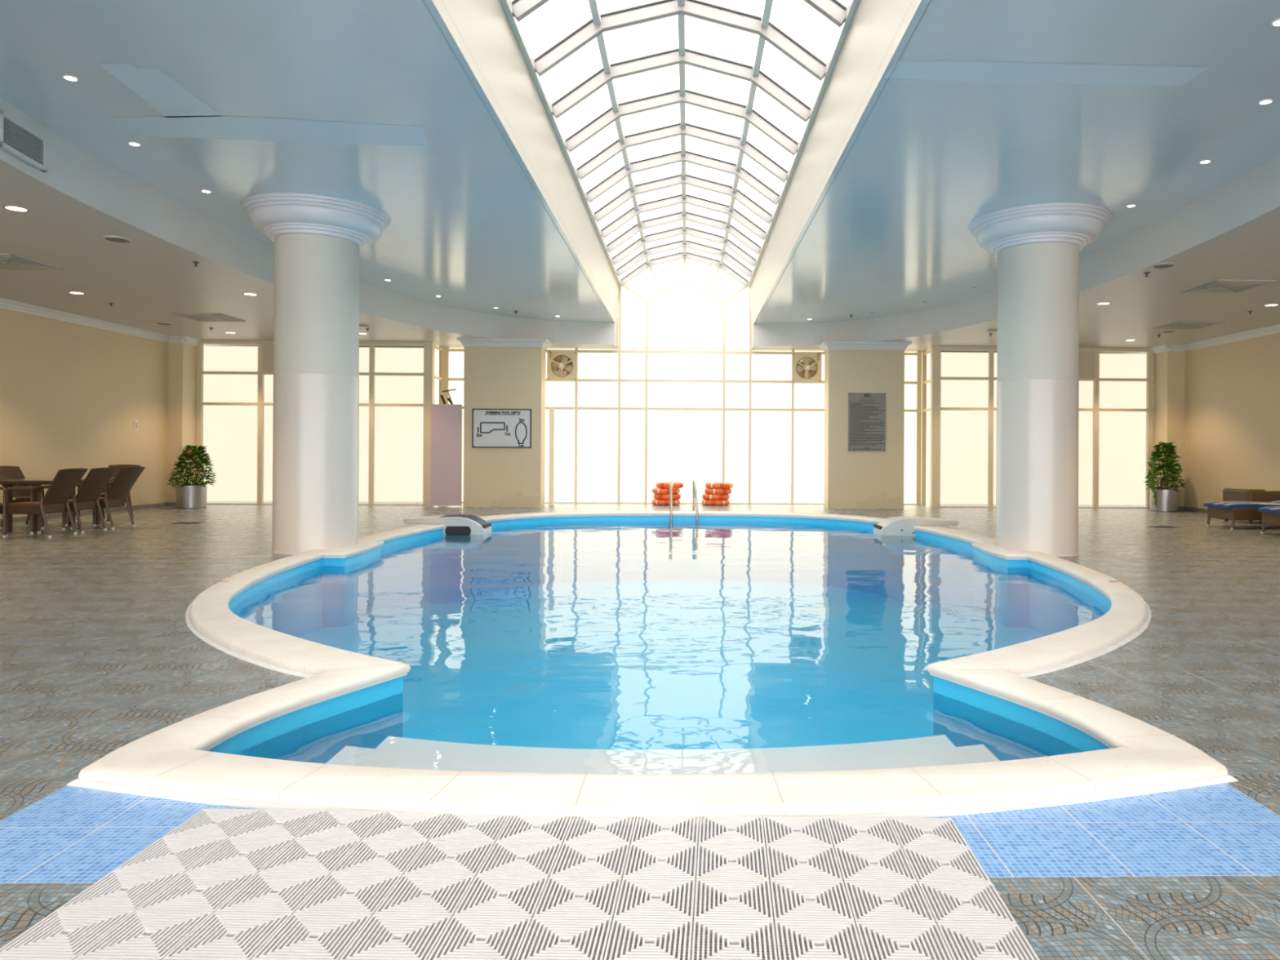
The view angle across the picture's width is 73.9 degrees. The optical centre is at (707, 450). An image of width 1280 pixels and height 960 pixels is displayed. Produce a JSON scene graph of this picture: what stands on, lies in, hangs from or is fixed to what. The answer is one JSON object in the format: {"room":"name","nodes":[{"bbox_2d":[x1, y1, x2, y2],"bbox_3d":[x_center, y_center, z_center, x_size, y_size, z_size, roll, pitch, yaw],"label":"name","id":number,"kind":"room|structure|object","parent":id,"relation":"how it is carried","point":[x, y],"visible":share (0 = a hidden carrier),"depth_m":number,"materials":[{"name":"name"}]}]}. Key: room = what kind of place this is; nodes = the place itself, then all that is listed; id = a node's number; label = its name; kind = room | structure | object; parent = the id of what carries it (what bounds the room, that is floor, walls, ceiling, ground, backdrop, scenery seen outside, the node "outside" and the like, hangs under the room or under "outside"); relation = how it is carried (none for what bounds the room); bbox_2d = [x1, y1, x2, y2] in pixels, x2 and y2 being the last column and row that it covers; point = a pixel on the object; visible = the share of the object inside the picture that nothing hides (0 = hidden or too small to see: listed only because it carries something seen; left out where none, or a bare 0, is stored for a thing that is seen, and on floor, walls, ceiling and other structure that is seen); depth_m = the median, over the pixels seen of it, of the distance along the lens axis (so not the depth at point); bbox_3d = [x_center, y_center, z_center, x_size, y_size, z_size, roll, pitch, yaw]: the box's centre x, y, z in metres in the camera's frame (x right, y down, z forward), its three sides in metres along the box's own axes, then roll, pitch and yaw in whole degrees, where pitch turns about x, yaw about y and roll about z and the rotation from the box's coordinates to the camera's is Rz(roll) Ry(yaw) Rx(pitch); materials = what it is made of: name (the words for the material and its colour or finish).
{"room":"indoor swimming pool","nodes":[
{"label":"indoor swimming pool","id":0,"kind":"room"},
{"bbox_2d":[0,307,168,519],"bbox_3d":[-12.786,-0.762,8.004,0.200,4.180,26.600,0,0,-1],"label":"wall","id":1,"kind":"structure","parent":0,"point":[72,395],"depth_m":17.49,"materials":[{"name":"beige paint"}]},
{"bbox_2d":[0,502,175,524],"bbox_3d":[-12.509,1.285,7.561,0.355,0.090,25.700,0,0,-1],"label":"baseboard","id":2,"kind":"structure","parent":1,"relation":"attached to","point":[166,504],"depth_m":18.42,"materials":[{"name":"stone"}]},
{"bbox_2d":[0,297,202,346],"bbox_3d":[-12.437,-2.675,7.862,0.470,0.150,26.300,0,0,-1],"label":"crown molding","id":3,"kind":"structure","parent":1,"relation":"attached to","point":[4,304],"depth_m":17.68,"materials":[{"name":"white paint"}]},
{"bbox_2d":[133,420,137,430],"bbox_3d":[-12.934,-0.579,19.175,0.027,0.206,0.115,0,0,-1],"label":"wall switch","id":4,"kind":"object","parent":1,"relation":"attached to","point":[135,422],"visible":1,"depth_m":19.18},
{"bbox_2d":[167,342,196,502],"bbox_3d":[-12.814,-0.712,20.782,0.340,4.080,0.750,0,0,-1],"label":"wall","id":5,"kind":"structure","parent":0,"point":[182,357],"depth_m":20.41,"materials":[{"name":"beige paint"}]},
{"bbox_2d":[195,339,435,505],"bbox_3d":[-9.746,-0.695,21.119,5.810,4.080,0.200,0,0,-1],"label":"window","id":6,"kind":"structure","parent":5,"relation":"in","point":[265,348],"depth_m":21.09,"materials":[{"name":"beige metal"}]},
{"bbox_2d":[435,345,444,404],"bbox_3d":[-6.944,-0.689,21.724,0.100,4.100,0.980,0,0,-1],"label":"window","id":7,"kind":"structure","parent":0,"point":[441,377],"depth_m":22.11,"materials":[{"name":"beige metal"}]},
{"bbox_2d":[0,0,1279,323],"bbox_3d":[-0.356,-3.291,11.759,13.383,0.063,19.730,0,0,-1],"label":"ceiling","id":8,"kind":"structure","parent":0,"point":[988,106],"depth_m":8.52,"materials":[{"name":"paint"}]},
{"bbox_2d":[62,75,78,81],"bbox_3d":[-5.617,-3.288,7.481,0.117,0.008,0.117,0,0,-1],"label":"recessed light","id":9,"kind":"object","parent":8,"relation":"in","point":[69,77],"visible":1,"depth_m":7.47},
{"bbox_2d":[128,142,141,146],"bbox_3d":[-6.145,-3.291,9.099,0.117,0.008,0.117,0,0,-1],"label":"recessed light","id":10,"kind":"object","parent":8,"relation":"in","point":[134,144],"visible":1,"depth_m":9.09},
{"bbox_2d":[200,189,211,192],"bbox_3d":[-6.354,-3.292,10.755,0.117,0.008,0.117,0,0,-1],"label":"recessed light","id":11,"kind":"object","parent":8,"relation":"in","point":[202,190],"visible":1,"depth_m":10.75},
{"bbox_2d":[1125,204,1136,207],"bbox_3d":[5.580,-3.225,11.163,0.117,0.008,0.117,0,0,-1],"label":"recessed light","id":12,"kind":"object","parent":8,"relation":"in","point":[1131,205],"visible":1,"depth_m":11.16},
{"bbox_2d":[1199,160,1211,164],"bbox_3d":[5.559,-3.225,9.462,0.117,0.008,0.117,0,0,-1],"label":"recessed light","id":13,"kind":"object","parent":8,"relation":"in","point":[1203,162],"visible":1,"depth_m":9.46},
{"bbox_2d":[1257,98,1273,104],"bbox_3d":[5.167,-3.227,7.842,0.117,0.008,0.117,0,0,-1],"label":"recessed light","id":14,"kind":"object","parent":8,"relation":"in","point":[1268,100],"visible":1,"depth_m":7.83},
{"bbox_2d":[1271,18,1279,26],"bbox_3d":[4.320,-3.232,6.392,0.117,0.008,0.117,0,0,-1],"label":"recessed light","id":15,"kind":"object","parent":8,"relation":"in","point":[1277,22],"visible":1,"depth_m":6.41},
{"bbox_2d":[0,501,1279,959],"bbox_3d":[-0.312,1.398,8.745,25.200,0.001,27.900,0,0,-1],"label":"floor","id":16,"kind":"structure","parent":0,"point":[100,655],"depth_m":4.74,"materials":[{"name":"tile"}]},
{"bbox_2d":[0,486,8,537],"bbox_3d":[-11.347,0.801,12.919,0.934,1.070,0.599,0,0,-1],"label":"wicker armchair","id":17,"kind":"object","parent":16,"relation":"on","point":[2,488],"visible":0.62,"depth_m":13.19,"materials":[{"name":"brown wicker"}]},
{"bbox_2d":[0,466,67,528],"bbox_3d":[-11.789,0.799,14.729,0.934,1.070,0.599,0,0,-1],"label":"wicker armchair","id":18,"kind":"object","parent":16,"relation":"on","point":[6,472],"visible":0.47,"depth_m":14.74,"materials":[{"name":"brown wicker"}]},
{"bbox_2d":[2,468,88,537],"bbox_3d":[-10.380,0.807,13.332,0.934,1.070,0.599,0,0,-1],"label":"wicker armchair","id":19,"kind":"object","parent":16,"relation":"on","point":[65,481],"visible":1,"depth_m":13.17,"materials":[{"name":"brown wicker"}]},
{"bbox_2d":[0,477,115,532],"bbox_3d":[-11.256,0.909,14.692,1.050,0.855,1.700,0,0,-1],"label":"dining table","id":20,"kind":"object","parent":16,"relation":"on","point":[44,481],"visible":0.26,"depth_m":13.94,"materials":[{"name":"brown wicker"}]},
{"bbox_2d":[37,467,117,533],"bbox_3d":[-10.396,0.807,14.032,0.934,1.070,0.599,0,0,-1],"label":"wicker armchair","id":21,"kind":"object","parent":16,"relation":"on","point":[97,478],"visible":0.76,"depth_m":13.95,"materials":[{"name":"brown wicker"}]},
{"bbox_2d":[70,466,145,529],"bbox_3d":[-10.393,0.807,14.742,0.934,1.070,0.599,0,0,-1],"label":"wicker armchair","id":22,"kind":"object","parent":16,"relation":"on","point":[126,477],"visible":0.71,"depth_m":14.67,"materials":[{"name":"brown wicker"}]},
{"bbox_2d":[77,464,140,523],"bbox_3d":[-11.302,0.802,16.049,0.599,1.070,0.934,0,0,-1],"label":"wicker armchair","id":23,"kind":"object","parent":16,"relation":"on","point":[107,487],"visible":0.3,"depth_m":16.24,"materials":[{"name":"brown wicker"}]},
{"bbox_2d":[170,522,201,524],"bbox_3d":[-9.678,1.341,15.779,0.440,0.010,0.280,0,0,-7],"label":"floor drain","id":24,"kind":"object","parent":16,"relation":"on","point":[175,522],"visible":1,"depth_m":15.72,"materials":[{"name":"grey metal"}]},
{"bbox_2d":[167,444,216,508],"bbox_3d":[-12.074,0.586,19.881,1.028,1.493,1.029,0,0,-30],"label":"potted plant","id":25,"kind":"object","parent":16,"relation":"on","point":[188,495],"visible":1,"depth_m":19.68,"materials":[{"name":"green plant"}]},
{"bbox_2d":[240,192,390,554],"bbox_3d":[-5.410,-0.960,11.757,1.884,4.660,1.884,0,0,-1],"label":"round column","id":26,"kind":"structure","parent":16,"relation":"on","point":[318,240],"depth_m":11.28,"materials":[{"name":"paint"}]},
{"bbox_2d":[431,404,462,506],"bbox_3d":[-6.343,0.115,20.633,0.740,2.500,0.050,0,0,-1],"label":"board","id":27,"kind":"object","parent":16,"relation":"on","point":[446,419],"visible":1,"depth_m":20.61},
{"bbox_2d":[440,379,456,404],"bbox_3d":[-6.387,-0.239,21.190,0.550,3.110,0.137,0,0,-1],"label":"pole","id":28,"kind":"object","parent":16,"relation":"on","point":[449,398],"visible":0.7,"depth_m":21.15,"materials":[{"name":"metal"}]},
{"bbox_2d":[457,337,552,507],"bbox_3d":[-4.980,-0.668,20.900,2.150,4.080,0.900,0,0,-1],"label":"pier","id":29,"kind":"object","parent":16,"relation":"on","point":[499,373],"visible":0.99,"depth_m":20.59,"materials":[{"name":"beige paint"}]},
{"bbox_2d":[471,408,531,448],"bbox_3d":[-4.983,-0.548,20.570,1.420,0.944,0.034,0,0,-1],"label":"sign","id":30,"kind":"object","parent":29,"relation":"attached to","point":[491,428],"visible":1,"depth_m":20.57,"materials":[{"name":"white"}]},
{"bbox_2d":[0,808,1039,959],"bbox_3d":[-0.514,1.384,2.498,2.836,0.026,1.416,0,0,1],"label":"mat","id":31,"kind":"object","parent":16,"relation":"on","point":[223,884],"visible":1,"depth_m":2.62,"materials":[{"name":"grey plastic"}]},
{"bbox_2d":[548,406,554,506],"bbox_3d":[-3.896,0.138,21.225,0.132,2.480,0.020,0,0,-1],"label":"panel","id":32,"kind":"object","parent":16,"relation":"on","point":[551,434],"visible":1,"depth_m":21.21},
{"bbox_2d":[66,511,1238,826],"bbox_3d":[-0.290,2.418,11.042,10.038,2.162,15.780,0,0,-1],"label":"swimming pool","id":33,"kind":"object","parent":16,"relation":"in","point":[557,684],"visible":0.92,"depth_m":7.34,"materials":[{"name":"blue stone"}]},
{"bbox_2d":[403,514,491,542],"bbox_3d":[-4.713,1.415,15.443,1.442,0.478,0.604,0,0,-1],"label":"housing","id":34,"kind":"object","parent":33,"relation":"on","point":[455,524],"visible":0.83,"depth_m":15.15,"materials":[{"name":"white plastic"}]},
{"bbox_2d":[669,478,672,557],"bbox_3d":[-0.812,1.456,18.763,0.106,1.682,1.146,0,0,-1],"label":"pool handrail","id":35,"kind":"object","parent":33,"relation":"attached to","point":[670,479],"visible":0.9,"depth_m":18.54,"materials":[{"name":"metal"}]},
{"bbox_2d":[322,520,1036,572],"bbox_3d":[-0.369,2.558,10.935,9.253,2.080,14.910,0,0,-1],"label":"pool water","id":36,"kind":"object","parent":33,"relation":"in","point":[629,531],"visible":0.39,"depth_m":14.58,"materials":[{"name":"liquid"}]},
{"bbox_2d":[692,478,698,557],"bbox_3d":[-0.271,1.459,18.776,0.100,1.682,1.148,0,0,-4],"label":"pool handrail","id":37,"kind":"object","parent":33,"relation":"attached to","point":[695,490],"visible":0.84,"depth_m":18.65,"materials":[{"name":"metal"}]},
{"bbox_2d":[873,515,959,544],"bbox_3d":[3.852,1.467,15.688,1.442,0.470,0.612,0,0,-1],"label":"housing","id":38,"kind":"object","parent":33,"relation":"on","point":[900,525],"visible":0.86,"depth_m":15.40,"materials":[{"name":"white plastic"}]},
{"bbox_2d":[652,498,679,505],"bbox_3d":[-1.063,1.320,21.911,0.726,0.138,0.726,0,0,40],"label":"lifebuoy","id":39,"kind":"object","parent":16,"relation":"on","point":[658,502],"visible":0.8,"depth_m":21.63,"materials":[{"name":"orange plastic"}]},
{"bbox_2d":[653,493,680,499],"bbox_3d":[-1.037,1.176,21.912,0.726,0.138,0.726,0,0,-21],"label":"lifebuoy","id":40,"kind":"object","parent":39,"relation":"on","point":[657,496],"visible":0.75,"depth_m":21.63,"materials":[{"name":"orange plastic"}]},
{"bbox_2d":[652,488,679,493],"bbox_3d":[-1.062,1.031,21.911,0.726,0.138,0.726,0,0,31],"label":"lifebuoy","id":41,"kind":"object","parent":40,"relation":"on","point":[655,491],"visible":0.85,"depth_m":21.64,"materials":[{"name":"orange plastic"}]},
{"bbox_2d":[655,482,684,488],"bbox_3d":[-0.966,0.887,21.914,0.726,0.138,0.726,0,0,-13],"label":"lifebuoy","id":42,"kind":"object","parent":41,"relation":"on","point":[660,485],"visible":0.95,"depth_m":21.63,"materials":[{"name":"orange plastic"}]},
{"bbox_2d":[701,499,729,505],"bbox_3d":[0.216,1.327,21.941,0.726,0.138,0.726,0,0,-37],"label":"lifebuoy","id":43,"kind":"object","parent":16,"relation":"on","point":[706,502],"visible":0.94,"depth_m":21.65,"materials":[{"name":"orange plastic"}]},
{"bbox_2d":[702,493,729,499],"bbox_3d":[0.227,1.183,21.941,0.726,0.138,0.726,0,0,23],"label":"lifebuoy","id":44,"kind":"object","parent":43,"relation":"on","point":[705,496],"visible":0.91,"depth_m":21.65,"materials":[{"name":"orange plastic"}]},
{"bbox_2d":[704,488,732,493],"bbox_3d":[0.283,1.039,21.943,0.726,0.138,0.726,0,0,17],"label":"lifebuoy","id":45,"kind":"object","parent":44,"relation":"on","point":[708,491],"visible":0.9,"depth_m":21.65,"materials":[{"name":"orange plastic"}]},
{"bbox_2d":[705,482,733,488],"bbox_3d":[0.314,0.894,21.943,0.726,0.138,0.726,0,0,34],"label":"lifebuoy","id":46,"kind":"object","parent":45,"relation":"on","point":[708,485],"visible":1,"depth_m":21.65,"materials":[{"name":"orange plastic"}]},
{"bbox_2d":[818,341,911,509],"bbox_3d":[3.898,-0.618,21.107,2.150,4.080,0.900,0,0,-1],"label":"pier","id":47,"kind":"object","parent":16,"relation":"on","point":[851,479],"visible":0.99,"depth_m":20.79,"materials":[{"name":"beige paint"}]},
{"bbox_2d":[848,392,885,451],"bbox_3d":[3.913,-0.705,20.781,0.920,1.430,0.028,0,0,-1],"label":"plaque","id":48,"kind":"object","parent":47,"relation":"attached to","point":[866,411],"visible":1,"depth_m":20.77,"materials":[{"name":"metal"}]},
{"bbox_2d":[968,202,1111,556],"bbox_3d":[4.667,-0.904,11.992,1.884,4.660,1.884,0,0,-1],"label":"round column","id":49,"kind":"structure","parent":16,"relation":"on","point":[1037,247],"depth_m":11.52,"materials":[{"name":"paint"}]},
{"bbox_2d":[1149,525,1176,528],"bbox_3d":[8.669,1.444,16.107,0.440,0.010,0.280,0,0,-7],"label":"floor drain","id":50,"kind":"object","parent":16,"relation":"on","point":[1157,526],"visible":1,"depth_m":16.04,"materials":[{"name":"grey metal"}]},
{"bbox_2d":[1143,441,1186,511],"bbox_3d":[11.107,0.600,20.632,0.919,1.725,0.920,0,0,-42],"label":"potted plant","id":51,"kind":"object","parent":16,"relation":"on","point":[1163,498],"visible":1,"depth_m":20.45,"materials":[{"name":"green plant"}]},
{"bbox_2d":[1203,499,1279,529],"bbox_3d":[10.627,1.099,16.081,2.030,0.720,0.760,0,0,-3],"label":"lounger","id":52,"kind":"object","parent":16,"relation":"on","point":[1233,511],"visible":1,"depth_m":15.71,"materials":[{"name":"brown wicker"}]},
{"bbox_2d":[1203,499,1279,508],"bbox_3d":[10.628,0.907,16.081,2.030,0.335,0.720,0,0,-3],"label":"cushion","id":53,"kind":"object","parent":52,"relation":"on","point":[1221,504],"depth_m":15.79,"materials":[{"name":"blue fabric"}]},
{"bbox_2d":[1222,488,1279,524],"bbox_3d":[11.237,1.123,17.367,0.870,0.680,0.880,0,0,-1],"label":"lounger","id":54,"kind":"object","parent":16,"relation":"on","point":[1228,494],"visible":0.41,"depth_m":16.97,"materials":[{"name":"brown wicker"}]},
{"bbox_2d":[1257,506,1279,533],"bbox_3d":[10.731,1.100,14.623,2.030,0.720,0.760,0,0,-2],"label":"lounger","id":55,"kind":"object","parent":16,"relation":"on","point":[1270,515],"visible":1,"depth_m":14.73,"materials":[{"name":"brown wicker"}]},
{"bbox_2d":[1257,506,1279,513],"bbox_3d":[10.732,0.908,14.623,2.030,0.335,0.720,0,0,-2],"label":"cushion","id":56,"kind":"object","parent":55,"relation":"on","point":[1267,509],"depth_m":14.71,"materials":[{"name":"blue fabric"}]},
{"bbox_2d":[0,96,1279,351],"bbox_3d":[-0.287,-2.982,8.745,24.800,0.600,27.500,0,0,-1],"label":"ceiling","id":57,"kind":"structure","parent":0,"point":[148,278],"depth_m":13.55,"materials":[{"name":"paint"}]},
{"bbox_2d":[2,204,30,212],"bbox_3d":[-7.759,-2.720,9.521,0.247,0.008,0.247,0,0,-1],"label":"recessed light","id":58,"kind":"object","parent":57,"relation":"in","point":[15,208],"visible":1,"depth_m":9.52,"materials":[{"name":"silver metal"}]},
{"bbox_2d":[0,109,48,172],"bbox_3d":[-6.606,-2.982,8.183,0.040,0.330,0.783,0,0,-12],"label":"ceiling vent","id":59,"kind":"object","parent":57,"relation":"in","point":[16,138],"visible":1,"depth_m":8.18,"materials":[{"name":"metal"}]},
{"bbox_2d":[0,253,62,270],"bbox_3d":[-10.122,-2.724,12.217,0.960,0.026,0.960,0,0,-1],"label":"ceiling vent","id":60,"kind":"object","parent":57,"relation":"in","point":[7,261],"visible":1,"depth_m":12.32,"materials":[{"name":"metal"}]},
{"bbox_2d":[67,291,85,294],"bbox_3d":[-10.930,-2.737,14.699,0.247,0.008,0.247,0,0,-1],"label":"recessed light","id":61,"kind":"object","parent":57,"relation":"in","point":[72,292],"visible":1,"depth_m":14.67,"materials":[{"name":"silver metal"}]},
{"bbox_2d":[102,235,131,242],"bbox_3d":[-7.560,-2.711,10.867,0.304,0.022,0.302,0,0,-1],"label":"ceiling speaker","id":62,"kind":"object","parent":57,"relation":"attached to","point":[113,238],"visible":1,"depth_m":10.83,"materials":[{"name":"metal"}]},
{"bbox_2d":[105,237,128,242],"bbox_3d":[-7.560,-2.702,10.867,0.260,0.001,0.259,0,0,-1],"label":"grille","id":63,"kind":"object","parent":62,"relation":"attached to","point":[113,239],"depth_m":10.88,"materials":[{"name":"grey metal"}]},
{"bbox_2d":[155,322,173,324],"bbox_3d":[-11.663,-2.734,18.223,0.304,0.022,0.302,0,0,-1],"label":"ceiling speaker","id":64,"kind":"object","parent":57,"relation":"attached to","point":[161,323],"visible":1,"depth_m":18.17,"materials":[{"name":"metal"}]},
{"bbox_2d":[171,313,245,322],"bbox_3d":[-10.192,-2.724,17.367,0.960,0.026,0.960,0,0,-1],"label":"ceiling vent","id":65,"kind":"object","parent":57,"relation":"in","point":[197,317],"visible":1,"depth_m":17.29,"materials":[{"name":"metal"}]},
{"bbox_2d":[242,292,257,295],"bbox_3d":[-7.930,-2.720,14.719,0.247,0.008,0.247,0,0,-1],"label":"recessed light","id":66,"kind":"object","parent":57,"relation":"in","point":[245,293],"visible":1,"depth_m":14.73,"materials":[{"name":"silver metal"}]},
{"bbox_2d":[359,324,369,326],"bbox_3d":[-7.443,-2.711,18.301,0.304,0.022,0.302,0,0,-1],"label":"ceiling speaker","id":67,"kind":"object","parent":57,"relation":"attached to","point":[360,325],"visible":0.73,"depth_m":18.24,"materials":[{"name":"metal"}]},
{"bbox_2d":[986,328,997,331],"bbox_3d":[6.246,-2.634,18.490,0.304,0.022,0.302,0,0,-1],"label":"ceiling speaker","id":68,"kind":"object","parent":57,"relation":"attached to","point":[988,330],"visible":0.77,"depth_m":18.44,"materials":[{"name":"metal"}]},
{"bbox_2d":[1096,302,1111,304],"bbox_3d":[7.093,-2.636,15.169,0.247,0.008,0.247,0,0,-1],"label":"recessed light","id":69,"kind":"object","parent":57,"relation":"in","point":[1101,303],"visible":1,"depth_m":15.14,"materials":[{"name":"silver metal"}]},
{"bbox_2d":[1151,262,1175,268],"bbox_3d":[6.476,-2.633,12.044,0.304,0.022,0.302,0,0,-1],"label":"ceiling speaker","id":70,"kind":"object","parent":57,"relation":"attached to","point":[1159,265],"visible":1,"depth_m":12.01,"materials":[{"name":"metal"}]},
{"bbox_2d":[1152,264,1173,267],"bbox_3d":[6.476,-2.624,12.044,0.260,0.001,0.259,0,0,-1],"label":"grille","id":71,"kind":"object","parent":70,"relation":"attached to","point":[1161,265],"depth_m":12.06,"materials":[{"name":"grey metal"}]},
{"bbox_2d":[1160,329,1176,333],"bbox_3d":[10.105,-2.612,18.580,0.304,0.022,0.302,0,0,-1],"label":"ceiling speaker","id":72,"kind":"object","parent":57,"relation":"attached to","point":[1171,331],"visible":1,"depth_m":18.54,"materials":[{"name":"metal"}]},
{"bbox_2d":[1152,320,1225,328],"bbox_3d":[10.007,-2.611,17.638,0.960,0.026,0.960,0,0,-1],"label":"ceiling vent","id":73,"kind":"object","parent":57,"relation":"in","point":[1180,324],"visible":1,"depth_m":17.57,"materials":[{"name":"metal"}]},
{"bbox_2d":[1179,279,1276,293],"bbox_3d":[8.282,-2.621,13.526,0.960,0.026,0.960,0,0,-1],"label":"ceiling vent","id":74,"kind":"object","parent":57,"relation":"in","point":[1216,286],"visible":1,"depth_m":13.46,"materials":[{"name":"metal"}]},
{"bbox_2d":[1263,303,1279,306],"bbox_3d":[10.143,-2.619,15.240,0.247,0.008,0.247,0,0,-1],"label":"recessed light","id":75,"kind":"object","parent":57,"relation":"in","point":[1270,304],"visible":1,"depth_m":15.21,"materials":[{"name":"silver metal"}]},
{"bbox_2d":[204,0,1146,354],"bbox_3d":[-0.285,-3.092,8.695,25.200,0.820,27.800,0,0,-1],"label":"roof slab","id":76,"kind":"structure","parent":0,"point":[249,345],"depth_m":22.28,"materials":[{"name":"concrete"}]},
{"bbox_2d":[422,0,931,350],"bbox_3d":[-0.326,-3.937,10.650,3.670,2.530,23.450,0,0,-1],"label":"wall","id":77,"kind":"structure","parent":0,"point":[484,26],"depth_m":9.48,"materials":[{"name":"paint"}]},
{"bbox_2d":[500,0,859,288],"bbox_3d":[-0.323,-4.743,10.695,3.480,0.917,23.400,0,0,-1],"label":"window","id":78,"kind":"structure","parent":77,"relation":"in","point":[515,11],"depth_m":12.17,"materials":[{"name":"white metal"}]},
{"bbox_2d":[443,257,921,504],"bbox_3d":[-0.606,-1.910,22.374,12.590,6.614,0.075,0,0,-1],"label":"window","id":79,"kind":"structure","parent":77,"relation":"in","point":[918,402],"depth_m":22.36,"materials":[{"name":"beige metal"}]},
{"bbox_2d":[546,350,577,381],"bbox_3d":[-3.795,-2.230,22.150,0.780,0.797,0.214,0,0,-1],"label":"fan","id":80,"kind":"object","parent":79,"relation":"attached to","point":[562,366],"visible":1,"depth_m":22.17,"materials":[{"name":"beige metal"}]},
{"bbox_2d":[791,352,822,382],"bbox_3d":[2.623,-2.194,22.300,0.780,0.797,0.214,0,0,-1],"label":"fan","id":81,"kind":"object","parent":79,"relation":"attached to","point":[806,366],"visible":1,"depth_m":22.32,"materials":[{"name":"beige metal"}]},
{"bbox_2d":[920,350,929,505],"bbox_3d":[5.752,-0.618,22.020,0.100,4.100,0.980,0,0,-1],"label":"window","id":82,"kind":"structure","parent":0,"point":[924,381],"depth_m":22.41,"materials":[{"name":"beige metal"}]},
{"bbox_2d":[1152,351,1185,506],"bbox_3d":[11.589,-0.575,21.351,0.440,4.080,0.750,0,0,-1],"label":"wall","id":83,"kind":"structure","parent":0,"point":[1168,366],"depth_m":20.98,"materials":[{"name":"beige paint"}]},
{"bbox_2d":[928,346,1154,508],"bbox_3d":[8.514,-0.592,21.544,5.700,4.080,0.200,0,0,-1],"label":"window","id":84,"kind":"structure","parent":83,"relation":"in","point":[1089,357],"depth_m":21.51,"materials":[{"name":"beige metal"}]},
{"bbox_2d":[1184,332,1279,509],"bbox_3d":[12.207,-0.622,8.587,0.200,4.180,26.600,0,0,-1],"label":"wall","id":85,"kind":"structure","parent":0,"point":[1232,404],"depth_m":19.18,"materials":[{"name":"beige paint"}]},
{"bbox_2d":[1178,506,1207,512],"bbox_3d":[11.879,1.421,8.129,0.455,0.090,25.700,0,0,-1],"label":"baseboard","id":86,"kind":"structure","parent":85,"relation":"attached to","point":[1180,508],"depth_m":20.59,"materials":[{"name":"stone"}]},
{"bbox_2d":[1149,324,1279,354],"bbox_3d":[11.836,-2.539,8.428,0.570,0.150,26.300,0,0,-1],"label":"crown molding","id":87,"kind":"structure","parent":85,"relation":"attached to","point":[1273,329],"depth_m":19.50,"materials":[{"name":"white paint"}]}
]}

